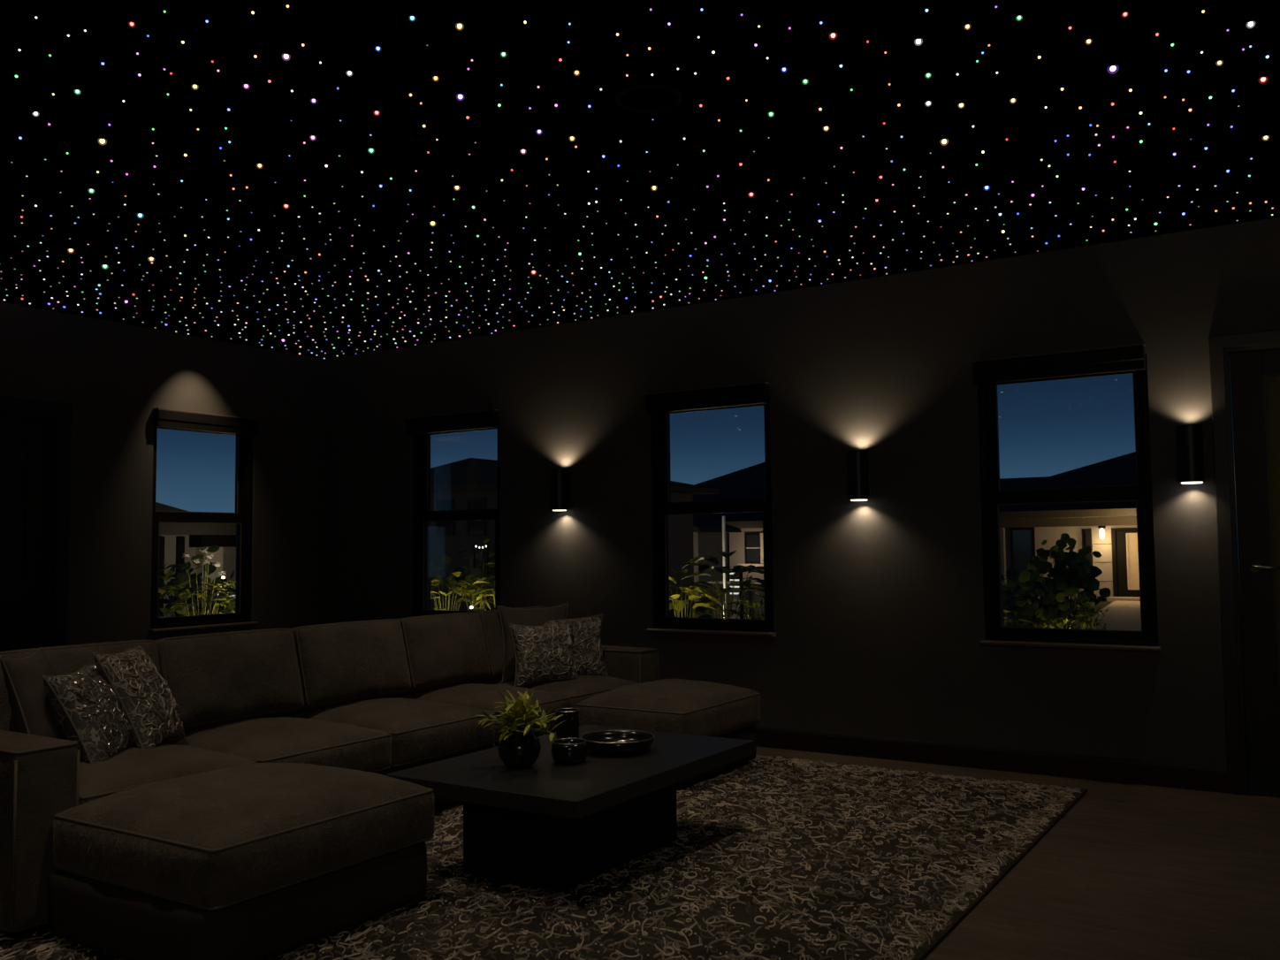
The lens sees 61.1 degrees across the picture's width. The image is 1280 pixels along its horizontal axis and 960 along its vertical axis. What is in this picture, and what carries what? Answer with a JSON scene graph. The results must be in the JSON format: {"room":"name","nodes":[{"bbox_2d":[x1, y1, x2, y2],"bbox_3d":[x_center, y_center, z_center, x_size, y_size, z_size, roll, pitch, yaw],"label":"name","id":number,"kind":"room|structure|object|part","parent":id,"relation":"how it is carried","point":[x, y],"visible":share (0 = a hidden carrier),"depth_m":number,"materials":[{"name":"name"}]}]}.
{"room":"living room","nodes":[
{"label":"living room","id":0,"kind":"room"},
{"bbox_2d":[0,301,324,645],"bbox_3d":[-4.619,0.268,5.376,0.200,2.800,7.600,-3,-4,32],"label":"wall","id":1,"kind":"structure","parent":0,"point":[113,375],"depth_m":7.25,"materials":[{"name":"grey paint"}]},
{"bbox_2d":[0,396,72,651],"bbox_3d":[-3.912,0.561,6.396,0.172,2.125,1.005,-3,-4,32],"label":"door","id":2,"kind":"structure","parent":1,"relation":"in","point":[31,477],"depth_m":6.66,"materials":[{"name":"black paint"}]},
{"bbox_3d":[-3.806,1.077,6.487,0.010,0.657,0.206,-3,-4,32],"label":"panel","id":3,"kind":"part","parent":2,"relation":"part of","materials":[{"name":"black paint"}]},
{"bbox_3d":[-3.816,0.177,6.543,0.010,0.841,0.206,-3,-4,32],"label":"panel","id":4,"kind":"part","parent":2,"relation":"part of","materials":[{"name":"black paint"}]},
{"bbox_2d":[148,407,259,632],"bbox_3d":[-3.095,0.288,7.653,0.193,1.508,0.839,-3,-4,32],"label":"window","id":5,"kind":"structure","parent":1,"relation":"in","point":[244,429],"depth_m":7.74,"materials":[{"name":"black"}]},
{"bbox_3d":[-3.113,0.616,7.647,0.038,0.770,0.755,-3,-4,32],"label":"sash","id":6,"kind":"part","parent":5,"relation":"part of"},
{"bbox_3d":[-3.154,-0.044,7.710,0.034,0.691,0.755,-3,-4,32],"label":"sash","id":7,"kind":"part","parent":5,"relation":"part of","materials":[{"name":"clear glass"}]},
{"bbox_3d":[-3.050,1.028,7.584,0.090,0.022,0.839,-3,-4,32],"label":"sill","id":8,"kind":"part","parent":5,"relation":"part of","materials":[{"name":"black wood"}]},
{"bbox_3d":[-3.050,-0.464,7.660,0.054,0.008,0.817,-3,-4,32],"label":"head box lid","id":9,"kind":"part","parent":5,"relation":"part of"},
{"bbox_2d":[0,0,1279,359],"bbox_3d":[-0.958,-1.383,3.243,8.800,0.150,7.800,-3,-4,32],"label":"ceiling","id":10,"kind":"structure","parent":0,"point":[260,130],"depth_m":4.13,"materials":[{"name":"black paint"}]},
{"bbox_2d":[496,300,518,308],"bbox_3d":[-0.817,-1.085,6.702,0.140,0.020,0.140,-3,-4,32],"label":"recessed light","id":11,"kind":"object","parent":10,"relation":"in","point":[507,304],"visible":1,"depth_m":6.68,"materials":[{"name":"black fabric"}]},
{"bbox_2d":[0,45,1273,358],"bbox_3d":[-0.958,-1.302,3.240,8.310,0.010,7.309,-3,-4,32],"label":"lights","id":12,"kind":"object","parent":10,"relation":"attached to","point":[427,45],"visible":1,"depth_m":5.98},
{"bbox_2d":[1110,66,1115,71],"bbox_3d":[1.512,-1.316,3.465,0.034,0.034,0.034,-3,-4,32],"label":"recessed light","id":13,"kind":"object","parent":10,"relation":"in","point":[1112,68],"visible":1,"depth_m":3.46,"materials":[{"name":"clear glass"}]},
{"bbox_2d":[322,216,1279,794],"bbox_3d":[1.104,0.265,6.350,8.800,2.800,0.200,-3,-4,32],"label":"wall","id":14,"kind":"structure","parent":0,"point":[880,618],"depth_m":6.14,"materials":[{"name":"grey paint"}]},
{"bbox_2d":[405,409,500,617],"bbox_3d":[-1.313,0.279,7.822,0.869,1.508,0.193,-3,-4,32],"label":"window","id":15,"kind":"structure","parent":14,"relation":"in","point":[421,428],"depth_m":7.97,"materials":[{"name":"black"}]},
{"bbox_3d":[-1.361,-0.473,7.816,0.847,0.008,0.054,-3,-4,32],"label":"head box lid","id":16,"kind":"part","parent":15,"relation":"part of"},
{"bbox_3d":[-1.295,0.606,7.824,0.785,0.770,0.038,-3,-4,32],"label":"sash","id":17,"kind":"part","parent":15,"relation":"part of","materials":[{"name":"black wood"}]},
{"bbox_3d":[-1.281,-0.053,7.899,0.785,0.691,0.034,-3,-4,32],"label":"sash","id":18,"kind":"part","parent":15,"relation":"part of","materials":[{"name":"clear glass"}]},
{"bbox_2d":[550,468,571,510],"bbox_3d":[-0.530,0.067,7.210,0.110,0.278,0.130,-3,-4,32],"label":"wall sconce","id":19,"kind":"object","parent":14,"relation":"attached to","point":[560,479],"visible":1,"depth_m":7.16,"materials":[{"name":"black metal"}]},
{"bbox_3d":[-0.499,0.066,7.259,0.090,0.220,0.014,-3,-4,32],"label":"plate","id":20,"kind":"part","parent":19,"relation":"part of","materials":[{"name":"black metal"}]},
{"bbox_2d":[644,381,776,636],"bbox_3d":[0.448,0.190,6.700,0.869,1.508,0.193,-3,-4,32],"label":"window","id":21,"kind":"structure","parent":14,"relation":"in","point":[660,405],"depth_m":6.72,"materials":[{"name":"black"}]},
{"bbox_3d":[0.400,-0.562,6.694,0.847,0.008,0.054,-3,-4,32],"label":"head box lid","id":22,"kind":"part","parent":21,"relation":"part of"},
{"bbox_3d":[0.433,0.929,6.618,0.869,0.022,0.090,-3,-4,32],"label":"sill","id":23,"kind":"part","parent":21,"relation":"part of","materials":[{"name":"black wood"}]},
{"bbox_3d":[0.480,-0.142,6.777,0.785,0.691,0.034,-3,-4,32],"label":"sash","id":24,"kind":"part","parent":21,"relation":"part of","materials":[{"name":"clear glass"}]},
{"bbox_3d":[0.466,0.517,6.702,0.785,0.770,0.038,-3,-4,32],"label":"sash","id":25,"kind":"part","parent":21,"relation":"part of","materials":[{"name":"black wood"}]},
{"bbox_2d":[847,450,870,501],"bbox_3d":[1.231,-0.022,6.088,0.110,0.278,0.130,-3,-4,32],"label":"wall sconce","id":26,"kind":"object","parent":14,"relation":"attached to","point":[859,462],"visible":1,"depth_m":6.04,"materials":[{"name":"black metal"}]},
{"bbox_2d":[850,499,867,501],"bbox_3d":[1.227,0.108,6.071,0.092,0.016,0.092,-3,-4,32],"label":"diffuser","id":27,"kind":"object","parent":26,"relation":"attached to","point":[850,499],"depth_m":6.06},
{"bbox_3d":[1.262,-0.023,6.137,0.090,0.220,0.014,-3,-4,32],"label":"plate","id":28,"kind":"part","parent":26,"relation":"part of","materials":[{"name":"black metal"}]},
{"bbox_2d":[754,726,1228,793],"bbox_3d":[1.066,1.500,6.178,8.384,0.115,0.016,-3,-4,32],"label":"baseboard","id":29,"kind":"structure","parent":14,"relation":"attached to","point":[1203,778],"depth_m":5.64,"materials":[{"name":"black paint"}]},
{"bbox_2d":[972,342,1161,651],"bbox_3d":[2.191,0.102,5.590,0.859,1.508,0.193,-3,-4,32],"label":"window","id":30,"kind":"structure","parent":14,"relation":"in","point":[988,374],"depth_m":5.55,"materials":[{"name":"black wood"}]},
{"bbox_3d":[2.143,-0.650,5.584,0.837,0.008,0.054,-3,-4,32],"label":"head box lid","id":31,"kind":"part","parent":30,"relation":"part of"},
{"bbox_3d":[2.223,-0.230,5.667,0.775,0.691,0.034,-3,-4,32],"label":"sash","id":32,"kind":"part","parent":30,"relation":"part of","materials":[{"name":"clear glass"}]},
{"bbox_3d":[2.209,0.429,5.592,0.775,0.770,0.038,-3,-4,32],"label":"sash","id":33,"kind":"part","parent":30,"relation":"part of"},
{"bbox_3d":[2.175,0.841,5.508,0.859,0.022,0.090,-3,-4,32],"label":"sill","id":34,"kind":"part","parent":30,"relation":"part of","materials":[{"name":"black wood"}]},
{"bbox_2d":[1176,424,1204,484],"bbox_3d":[2.639,-0.121,5.192,0.110,0.278,0.130,-3,-4,32],"label":"wall sconce","id":35,"kind":"object","parent":14,"relation":"attached to","point":[1190,437],"visible":1,"depth_m":5.14,"materials":[{"name":"black metal"}]},
{"bbox_2d":[1180,481,1203,484],"bbox_3d":[2.636,0.009,5.176,0.092,0.016,0.092,-3,-4,32],"label":"diffuser","id":36,"kind":"object","parent":35,"relation":"attached to","point":[1184,483],"depth_m":5.14,"materials":[{"name":"white plastic"}]},
{"bbox_2d":[1208,329,1279,794],"bbox_3d":[3.200,0.374,4.965,0.960,2.165,0.182,-3,-4,32],"label":"door","id":37,"kind":"structure","parent":14,"relation":"in","point":[1251,382],"depth_m":5.12,"materials":[{"name":"black paint"}]},
{"bbox_3d":[2.895,0.410,5.103,0.052,0.052,0.045,-3,-4,32],"label":"handle","id":38,"kind":"part","parent":37,"relation":"part of","materials":[{"name":"metal"}]},
{"bbox_3d":[2.935,0.407,5.052,0.128,0.018,0.022,-3,-4,32],"label":"lever","id":39,"kind":"part","parent":37,"relation":"part of","materials":[{"name":"metal"}]},
{"bbox_3d":[3.198,0.349,4.964,0.536,1.727,0.008,-3,-4,32],"label":"glass panel","id":40,"kind":"part","parent":37,"relation":"part of","materials":[{"name":"black glass"}]},
{"bbox_2d":[755,746,1279,959],"bbox_3d":[-0.927,1.437,3.069,8.400,0.100,7.400,-3,-4,32],"label":"floor","id":41,"kind":"structure","parent":0,"point":[1130,872],"depth_m":3.78,"materials":[{"name":"brown wood"}]},
{"bbox_2d":[0,754,1087,959],"bbox_3d":[-0.709,1.438,4.058,3.605,0.014,4.900,-3,-4,32],"label":"area rug","id":42,"kind":"object","parent":41,"relation":"on","point":[771,857],"visible":0.59,"depth_m":3.75,"materials":[{"name":"grey carpet"}]},
{"bbox_2d":[47,762,434,959],"bbox_3d":[-1.240,1.169,3.454,0.818,0.460,0.891,-3,-4,32],"label":"ottoman","id":43,"kind":"object","parent":42,"relation":"on","point":[252,861],"visible":1,"depth_m":3.16,"materials":[{"name":"fabric"}]},
{"bbox_2d":[0,606,658,939],"bbox_3d":[-1.292,1.086,5.056,1.009,0.826,3.699,-3,-4,32],"label":"sectional sofa","id":44,"kind":"object","parent":42,"relation":"on","point":[387,696],"visible":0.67,"depth_m":4.57,"materials":[{"name":"fabric"}]},
{"bbox_2d":[0,647,67,739],"bbox_3d":[-2.093,0.799,3.784,0.180,0.403,0.292,0,-4,-4],"label":"throw pillow","id":45,"kind":"object","parent":44,"relation":"on","point":[30,704],"visible":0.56,"depth_m":3.69,"materials":[{"name":"brown fabric"}]},
{"bbox_3d":[-2.233,1.109,3.587,0.998,0.550,0.215,-3,-4,32],"label":"armrest","id":46,"kind":"part","parent":44,"relation":"part of","materials":[{"name":"brown fabric"}]},
{"bbox_2d":[0,640,160,732],"bbox_3d":[-2.141,0.824,4.071,0.296,0.405,0.700,-3,-4,32],"label":"cushion","id":47,"kind":"object","parent":44,"relation":"on","point":[64,659],"depth_m":4.00,"materials":[{"name":"brown fabric"}]},
{"bbox_2d":[41,663,135,763],"bbox_3d":[-1.960,0.847,3.890,0.229,0.359,0.404,0,-4,-6],"label":"throw pillow","id":48,"kind":"object","parent":44,"relation":"on","point":[89,713],"visible":0.76,"depth_m":3.76,"materials":[{"name":"grey fabric"}]},
{"bbox_2d":[91,645,186,748],"bbox_3d":[-1.889,0.826,4.109,0.234,0.396,0.352,0,-4,-3],"label":"throw pillow","id":49,"kind":"object","parent":44,"relation":"on","point":[149,707],"visible":0.98,"depth_m":4.01,"materials":[{"name":"grey fabric"}]},
{"bbox_2d":[78,742,252,805],"bbox_3d":[-1.905,1.074,3.907,0.806,0.209,0.700,-3,-4,32],"label":"seat cushion","id":50,"kind":"object","parent":44,"relation":"on","point":[133,767],"depth_m":3.74,"materials":[{"name":"brown fabric"}]},
{"bbox_2d":[153,628,303,731],"bbox_3d":[-1.774,0.855,4.643,0.297,0.406,0.687,-3,-4,32],"label":"cushion","id":51,"kind":"object","parent":44,"relation":"on","point":[216,681],"depth_m":4.54,"materials":[{"name":"brown fabric"}]},
{"bbox_2d":[165,716,391,771],"bbox_3d":[-1.539,1.106,4.480,0.808,0.209,0.691,-3,-4,32],"label":"seat cushion","id":52,"kind":"object","parent":44,"relation":"on","point":[363,747],"depth_m":4.34,"materials":[{"name":"brown fabric"}]},
{"bbox_2d":[289,618,411,713],"bbox_3d":[-1.412,0.886,5.209,0.297,0.405,0.682,-3,-4,32],"label":"cushion","id":53,"kind":"object","parent":44,"relation":"on","point":[341,665],"depth_m":5.09,"materials":[{"name":"brown fabric"}]},
{"bbox_3d":[-1.629,1.156,5.268,0.200,0.651,3.300,-3,-4,32],"label":"backrest","id":54,"kind":"part","parent":44,"relation":"part of","materials":[{"name":"brown fabric"}]},
{"bbox_2d":[282,697,495,764],"bbox_3d":[-1.178,1.136,5.046,0.806,0.210,0.685,-3,-4,32],"label":"seat cushion","id":55,"kind":"object","parent":44,"relation":"on","point":[420,731],"depth_m":4.86,"materials":[{"name":"brown fabric"}]},
{"bbox_2d":[396,612,490,695],"bbox_3d":[-1.068,0.915,5.745,0.298,0.405,0.618,-3,-4,32],"label":"cushion","id":56,"kind":"object","parent":44,"relation":"on","point":[444,651],"depth_m":5.62,"materials":[{"name":"brown fabric"}]},
{"bbox_2d":[394,683,571,739],"bbox_3d":[-0.836,1.166,5.582,0.806,0.209,0.619,-3,-4,32],"label":"seat cushion","id":57,"kind":"object","parent":44,"relation":"on","point":[480,696],"depth_m":5.45,"materials":[{"name":"brown fabric"}]},
{"bbox_2d":[475,606,546,682],"bbox_3d":[-0.733,0.945,6.273,0.295,0.407,0.659,-3,-4,32],"label":"cushion","id":58,"kind":"object","parent":44,"relation":"on","point":[490,620],"depth_m":6.00,"materials":[{"name":"brown fabric"}]},
{"bbox_2d":[496,602,568,684],"bbox_3d":[-0.588,0.917,6.096,0.427,0.431,0.148,1,-4,-22],"label":"throw pillow","id":59,"kind":"object","parent":44,"relation":"on","point":[528,617],"visible":0.48,"depth_m":6.05,"materials":[{"name":"brown fabric"}]},
{"bbox_2d":[508,620,578,686],"bbox_3d":[-0.522,0.952,5.929,0.392,0.346,0.179,1,-4,-29],"label":"throw pillow","id":60,"kind":"object","parent":44,"relation":"on","point":[542,653],"visible":0.99,"depth_m":5.87,"materials":[{"name":"grey fabric"}]},
{"bbox_2d":[477,675,636,708],"bbox_3d":[-0.498,1.194,6.109,0.807,0.212,0.658,-3,-4,32],"label":"seat cushion","id":61,"kind":"object","parent":44,"relation":"on","point":[585,687],"depth_m":5.87,"materials":[{"name":"brown fabric"}]},
{"bbox_2d":[541,613,608,676],"bbox_3d":[-0.400,0.951,6.130,0.451,0.369,0.158,1,-4,-23],"label":"throw pillow","id":62,"kind":"object","parent":44,"relation":"on","point":[587,643],"visible":0.53,"depth_m":6.13,"materials":[{"name":"grey fabric"}]},
{"bbox_3d":[-0.357,1.269,6.519,0.999,0.551,0.213,-3,-4,32],"label":"armrest","id":63,"kind":"part","parent":44,"relation":"part of","materials":[{"name":"brown fabric"}]},
{"bbox_2d":[385,724,754,891],"bbox_3d":[-0.219,1.246,4.153,0.845,0.371,1.240,-3,-4,32],"label":"coffee table","id":64,"kind":"object","parent":42,"relation":"on","point":[548,824],"visible":0.87,"depth_m":3.85,"materials":[{"name":"black wood"}]},
{"bbox_2d":[475,687,563,768],"bbox_3d":[-0.433,0.911,3.974,0.330,0.278,0.337,0,-4,-14],"label":"potted plant","id":65,"kind":"object","parent":64,"relation":"on","point":[519,747],"visible":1,"depth_m":3.94,"materials":[{"name":"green plant"}]},
{"bbox_2d":[556,708,579,739],"bbox_3d":[-0.296,1.008,4.429,0.096,0.138,0.096,-3,-4,32],"label":"hurricane holder","id":66,"kind":"object","parent":64,"relation":"on","point":[569,727],"visible":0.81,"depth_m":4.39,"materials":[{"name":"black glass"}]},
{"bbox_2d":[550,738,587,763],"bbox_3d":[-0.265,1.016,4.058,0.138,0.077,0.138,-3,-4,32],"label":"candle jar","id":67,"kind":"object","parent":64,"relation":"on","point":[563,750],"visible":1,"depth_m":4.01,"materials":[{"name":"black glass"}]},
{"bbox_2d":[580,730,654,754],"bbox_3d":[-0.088,1.036,4.259,0.289,0.058,0.289,-3,-4,32],"label":"bowl","id":68,"kind":"object","parent":64,"relation":"on","point":[605,742],"visible":0.98,"depth_m":4.22,"materials":[{"name":"black ceramic"}]},
{"bbox_2d":[574,678,760,788],"bbox_3d":[0.160,1.295,5.707,0.688,0.457,0.862,-3,-4,32],"label":"ottoman","id":69,"kind":"object","parent":42,"relation":"on","point":[671,705],"visible":0.68,"depth_m":5.46,"materials":[{"name":"fabric"}]},
{"bbox_2d":[574,678,760,736],"bbox_3d":[0.160,1.191,5.715,0.686,0.247,0.857,-3,-4,32],"label":"cushion","id":70,"kind":"object","parent":69,"relation":"on","point":[671,705],"depth_m":5.45,"materials":[{"name":"brown fabric"}]},
{"label":"outside","id":71,"kind":"structure","parent":0,"visible":0},
{"bbox_2d":[669,600,1279,797],"bbox_3d":[8.299,3.209,25.235,120.000,0.300,120.000,-3,-4,32],"label":"lawn","id":72,"kind":"structure","parent":71,"point":[1106,603],"depth_m":25.88,"materials":[{"name":"green plant"}]},
{"bbox_2d":[156,576,175,617],"bbox_3d":[-5.647,1.744,12.216,0.842,1.324,0.675,-4,-5,41],"label":"plant","id":73,"kind":"object","parent":72,"relation":"on","point":[161,590],"visible":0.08,"depth_m":12.19,"materials":[{"name":"green plant"}]},
{"bbox_2d":[155,502,236,617],"bbox_3d":[-13.159,1.758,26.922,6.950,3.280,11.600,-3,-4,32],"label":"house","id":74,"kind":"structure","parent":72,"relation":"on","point":[175,539],"depth_m":25.32,"materials":[{"name":"paint"}]},
{"bbox_3d":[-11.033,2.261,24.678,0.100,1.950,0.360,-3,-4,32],"label":"dark door","id":75,"kind":"part","parent":74,"relation":"part of","materials":[{"name":"paint"}]},
{"bbox_2d":[158,545,236,617],"bbox_3d":[-5.974,1.721,14.568,1.822,1.674,1.792,-2,-4,27],"label":"plant","id":76,"kind":"object","parent":72,"relation":"on","point":[182,579],"visible":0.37,"depth_m":14.25,"materials":[{"name":"green plant"}]},
{"bbox_2d":[159,563,235,617],"bbox_3d":[-4.878,1.662,12.095,1.220,1.456,1.081,-3,-4,32],"label":"plant","id":77,"kind":"object","parent":72,"relation":"on","point":[217,585],"visible":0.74,"depth_m":12.06,"materials":[{"name":"green plant"}]},
{"bbox_2d":[182,548,226,615],"bbox_3d":[-5.300,1.647,13.158,0.565,1.625,0.176,3,-5,-44],"label":"flowering plant","id":78,"kind":"object","parent":72,"relation":"on","point":[209,556],"visible":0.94,"depth_m":13.18,"materials":[{"name":"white plant"}]},
{"bbox_2d":[210,594,235,612],"bbox_3d":[-4.547,1.786,12.460,0.627,1.247,0.708,0,-4,-3],"label":"plant","id":79,"kind":"object","parent":72,"relation":"on","point":[229,603],"visible":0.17,"depth_m":12.38,"materials":[{"name":"green plant"}]},
{"bbox_2d":[220,575,225,612],"bbox_3d":[-4.992,1.796,12.959,0.060,1.297,0.058,-3,-4,32],"label":"light","id":80,"kind":"object","parent":72,"relation":"on","point":[223,577],"visible":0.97,"depth_m":12.98,"materials":[{"name":"paint"}]},
{"bbox_2d":[430,571,479,610],"bbox_3d":[-2.391,1.783,13.300,0.853,1.309,0.824,2,-5,-40],"label":"plant","id":81,"kind":"object","parent":72,"relation":"on","point":[434,582],"visible":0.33,"depth_m":13.32,"materials":[{"name":"green plant"}]},
{"bbox_2d":[430,538,495,610],"bbox_3d":[-1.970,1.690,15.584,2.075,1.774,1.997,-3,-4,36],"label":"plant","id":82,"kind":"object","parent":72,"relation":"on","point":[477,572],"visible":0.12,"depth_m":15.50,"materials":[{"name":"green plant"}]},
{"bbox_2d":[451,563,495,611],"bbox_3d":[-2.017,1.728,13.289,0.663,1.409,0.629,0,-4,-9],"label":"plant","id":83,"kind":"object","parent":72,"relation":"on","point":[483,578],"visible":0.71,"depth_m":13.26,"materials":[{"name":"green plant"}]},
{"bbox_2d":[473,542,488,610],"bbox_3d":[-2.186,1.702,14.912,0.264,1.664,0.022,-3,-4,32],"label":"string light","id":84,"kind":"object","parent":72,"relation":"on","point":[487,544],"visible":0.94,"depth_m":14.89,"materials":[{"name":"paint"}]},
{"bbox_2d":[472,579,496,610],"bbox_3d":[-1.605,1.784,12.928,0.870,1.245,0.905,1,-4,-26],"label":"plant","id":85,"kind":"object","parent":72,"relation":"on","point":[491,592],"visible":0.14,"depth_m":12.95,"materials":[{"name":"green plant"}]},
{"bbox_2d":[430,457,719,611],"bbox_3d":[-2.932,1.516,28.603,8.000,3.745,6.380,-3,-4,32],"label":"house","id":86,"kind":"structure","parent":72,"relation":"on","point":[470,483],"depth_m":26.38,"materials":[{"name":"tile"}]},
{"bbox_3d":[-4.773,0.930,26.551,0.450,0.800,0.010,-3,-4,32],"label":"pane","id":87,"kind":"part","parent":86,"relation":"part of","materials":[{"name":"clear glass"}]},
{"bbox_3d":[-3.931,0.888,26.015,0.450,0.800,0.010,-3,-4,32],"label":"pane","id":88,"kind":"part","parent":86,"relation":"part of","materials":[{"name":"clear glass"}]},
{"bbox_2d":[669,569,723,617],"bbox_3d":[0.481,1.605,11.340,0.807,1.357,0.801,-1,-4,-1],"label":"plant","id":89,"kind":"object","parent":72,"relation":"on","point":[677,605],"visible":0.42,"depth_m":11.30,"materials":[{"name":"green plant"}]},
{"bbox_2d":[693,514,741,601],"bbox_3d":[0.044,2.352,33.535,5.650,2.620,2.600,-3,-4,32],"label":"house wall","id":90,"kind":"structure","parent":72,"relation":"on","point":[707,533],"depth_m":32.00,"materials":[{"name":"paint"}]},
{"bbox_2d":[679,549,764,618],"bbox_3d":[0.945,1.548,12.023,1.211,1.544,1.044,-3,-4,32],"label":"plant","id":91,"kind":"object","parent":72,"relation":"on","point":[722,591],"visible":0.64,"depth_m":12.03,"materials":[{"name":"green plant"}]},
{"bbox_2d":[722,516,725,613],"bbox_3d":[1.220,1.528,15.592,0.035,2.020,0.035,-3,-4,32],"label":"post","id":92,"kind":"object","parent":72,"relation":"on","point":[723,517],"visible":0.57,"depth_m":15.62,"materials":[{"name":"white metal"}]},
{"bbox_2d":[693,462,767,581],"bbox_3d":[3.030,1.546,39.916,8.700,4.950,8.320,-3,-4,32],"label":"house","id":93,"kind":"structure","parent":72,"relation":"on","point":[749,483],"depth_m":35.80,"materials":[{"name":"tile"}]},
{"bbox_3d":[3.703,2.221,35.312,0.500,0.860,0.020,-3,-4,32],"label":"pane","id":94,"kind":"part","parent":93,"relation":"part of","materials":[{"name":"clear glass"}]},
{"bbox_2d":[729,568,743,618],"bbox_3d":[1.381,1.898,15.462,0.145,1.260,0.135,-3,-4,32],"label":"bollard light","id":95,"kind":"object","parent":72,"relation":"on","point":[739,577],"visible":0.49,"depth_m":15.44,"materials":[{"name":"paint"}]},
{"bbox_2d":[734,575,758,619],"bbox_3d":[1.436,1.852,14.246,0.421,1.202,0.550,0,-4,-13],"label":"plant","id":96,"kind":"object","parent":72,"relation":"on","point":[753,590],"visible":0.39,"depth_m":14.21,"materials":[{"name":"green plant"}]},
{"bbox_2d":[742,600,766,619],"bbox_3d":[1.311,1.781,11.528,0.694,1.014,0.670,-2,-4,24],"label":"plant","id":97,"kind":"object","parent":72,"relation":"on","point":[753,605],"visible":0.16,"depth_m":11.48,"materials":[{"name":"green plant"}]},
{"bbox_2d":[711,583,1015,626],"bbox_3d":[3.121,2.036,15.896,4.600,1.000,0.200,-3,-4,32],"label":"wall","id":98,"kind":"structure","parent":72,"relation":"on","point":[756,598],"depth_m":16.71,"materials":[{"name":"beige paint"}]},
{"bbox_2d":[707,580,1007,585],"bbox_3d":[3.115,1.522,15.927,4.700,0.030,0.260,-3,-4,32],"label":"coping","id":99,"kind":"object","parent":98,"relation":"on","point":[713,582],"visible":0.14,"depth_m":16.89},
{"bbox_2d":[1002,593,1035,626],"bbox_3d":[3.419,1.621,10.151,0.420,1.112,0.527,2,-5,-40],"label":"plant","id":100,"kind":"object","parent":72,"relation":"on","point":[1015,619],"visible":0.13,"depth_m":10.09,"materials":[{"name":"green plant"}]},
{"bbox_2d":[1001,559,1086,628],"bbox_3d":[3.781,1.510,10.885,1.052,1.419,1.050,-1,-4,-2],"label":"plant","id":101,"kind":"object","parent":72,"relation":"on","point":[1029,607],"visible":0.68,"depth_m":10.66,"materials":[{"name":"green plant"}]},
{"bbox_2d":[1035,617,1077,628],"bbox_3d":[3.796,1.704,9.913,0.418,0.909,0.528,1,-4,-23],"label":"plant","id":102,"kind":"object","parent":72,"relation":"on","point":[1060,625],"visible":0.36,"depth_m":9.86,"materials":[{"name":"green plant"}]},
{"bbox_2d":[1026,533,1111,628],"bbox_3d":[4.172,1.365,10.718,0.843,1.679,0.814,2,-5,-38],"label":"plant","id":103,"kind":"object","parent":72,"relation":"on","point":[1074,575],"visible":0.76,"depth_m":10.65,"materials":[{"name":"green plant"}]},
{"bbox_2d":[998,451,1140,601],"bbox_3d":[15.360,0.932,32.773,18.800,5.020,9.720,-3,-4,32],"label":"house","id":104,"kind":"structure","parent":72,"relation":"on","point":[1023,528],"depth_m":30.04,"materials":[{"name":"tile"}]},
{"bbox_3d":[10.256,2.362,30.684,0.160,2.020,0.200,-3,-4,32],"label":"porch post","id":105,"kind":"part","parent":104,"relation":"part of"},
{"bbox_3d":[10.863,2.283,30.731,0.520,1.730,0.015,-3,-4,32],"label":"pane","id":106,"kind":"part","parent":104,"relation":"part of","materials":[{"name":"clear glass"}]},
{"bbox_2d":[1097,525,1105,539],"bbox_3d":[12.515,1.423,29.349,0.200,0.360,0.197,-3,-4,32],"label":"wall lantern","id":107,"kind":"object","parent":104,"relation":"hanging from","point":[1101,530],"visible":1,"depth_m":29.30,"materials":[{"name":"glass"}]},
{"bbox_3d":[12.516,1.453,29.348,0.140,0.300,0.140,-3,-4,32],"label":"bulb","id":108,"kind":"part","parent":107,"relation":"part of","materials":[{"name":"white glass"}]},
{"bbox_3d":[13.453,2.262,29.161,1.350,1.960,0.170,-3,-4,32],"label":"door frame","id":109,"kind":"part","parent":104,"relation":"part of","materials":[{"name":"paint"}]},
{"bbox_3d":[13.450,2.272,29.157,1.130,1.820,0.060,-3,-4,32],"label":"door","id":110,"kind":"part","parent":104,"relation":"part of","materials":[{"name":"paint"}]},
{"bbox_3d":[13.446,2.187,29.157,0.610,1.510,0.010,-3,-4,32],"label":"glass panel","id":111,"kind":"part","parent":104,"relation":"part of","materials":[{"name":"beige glass"}]},
{"bbox_2d":[1062,592,1108,629],"bbox_3d":[4.181,1.608,10.132,0.436,1.120,0.540,-1,-4,2],"label":"plant","id":112,"kind":"object","parent":72,"relation":"on","point":[1091,623],"visible":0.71,"depth_m":10.12,"materials":[{"name":"green plant"}]},
{"bbox_2d":[1074,601,1141,631],"bbox_3d":[9.801,2.809,21.739,1.576,0.029,14.894,-2,-4,27],"label":"garden path","id":113,"kind":"structure","parent":72,"relation":"on","point":[1121,615],"depth_m":22.50,"materials":[{"name":"concrete"}]}
]}

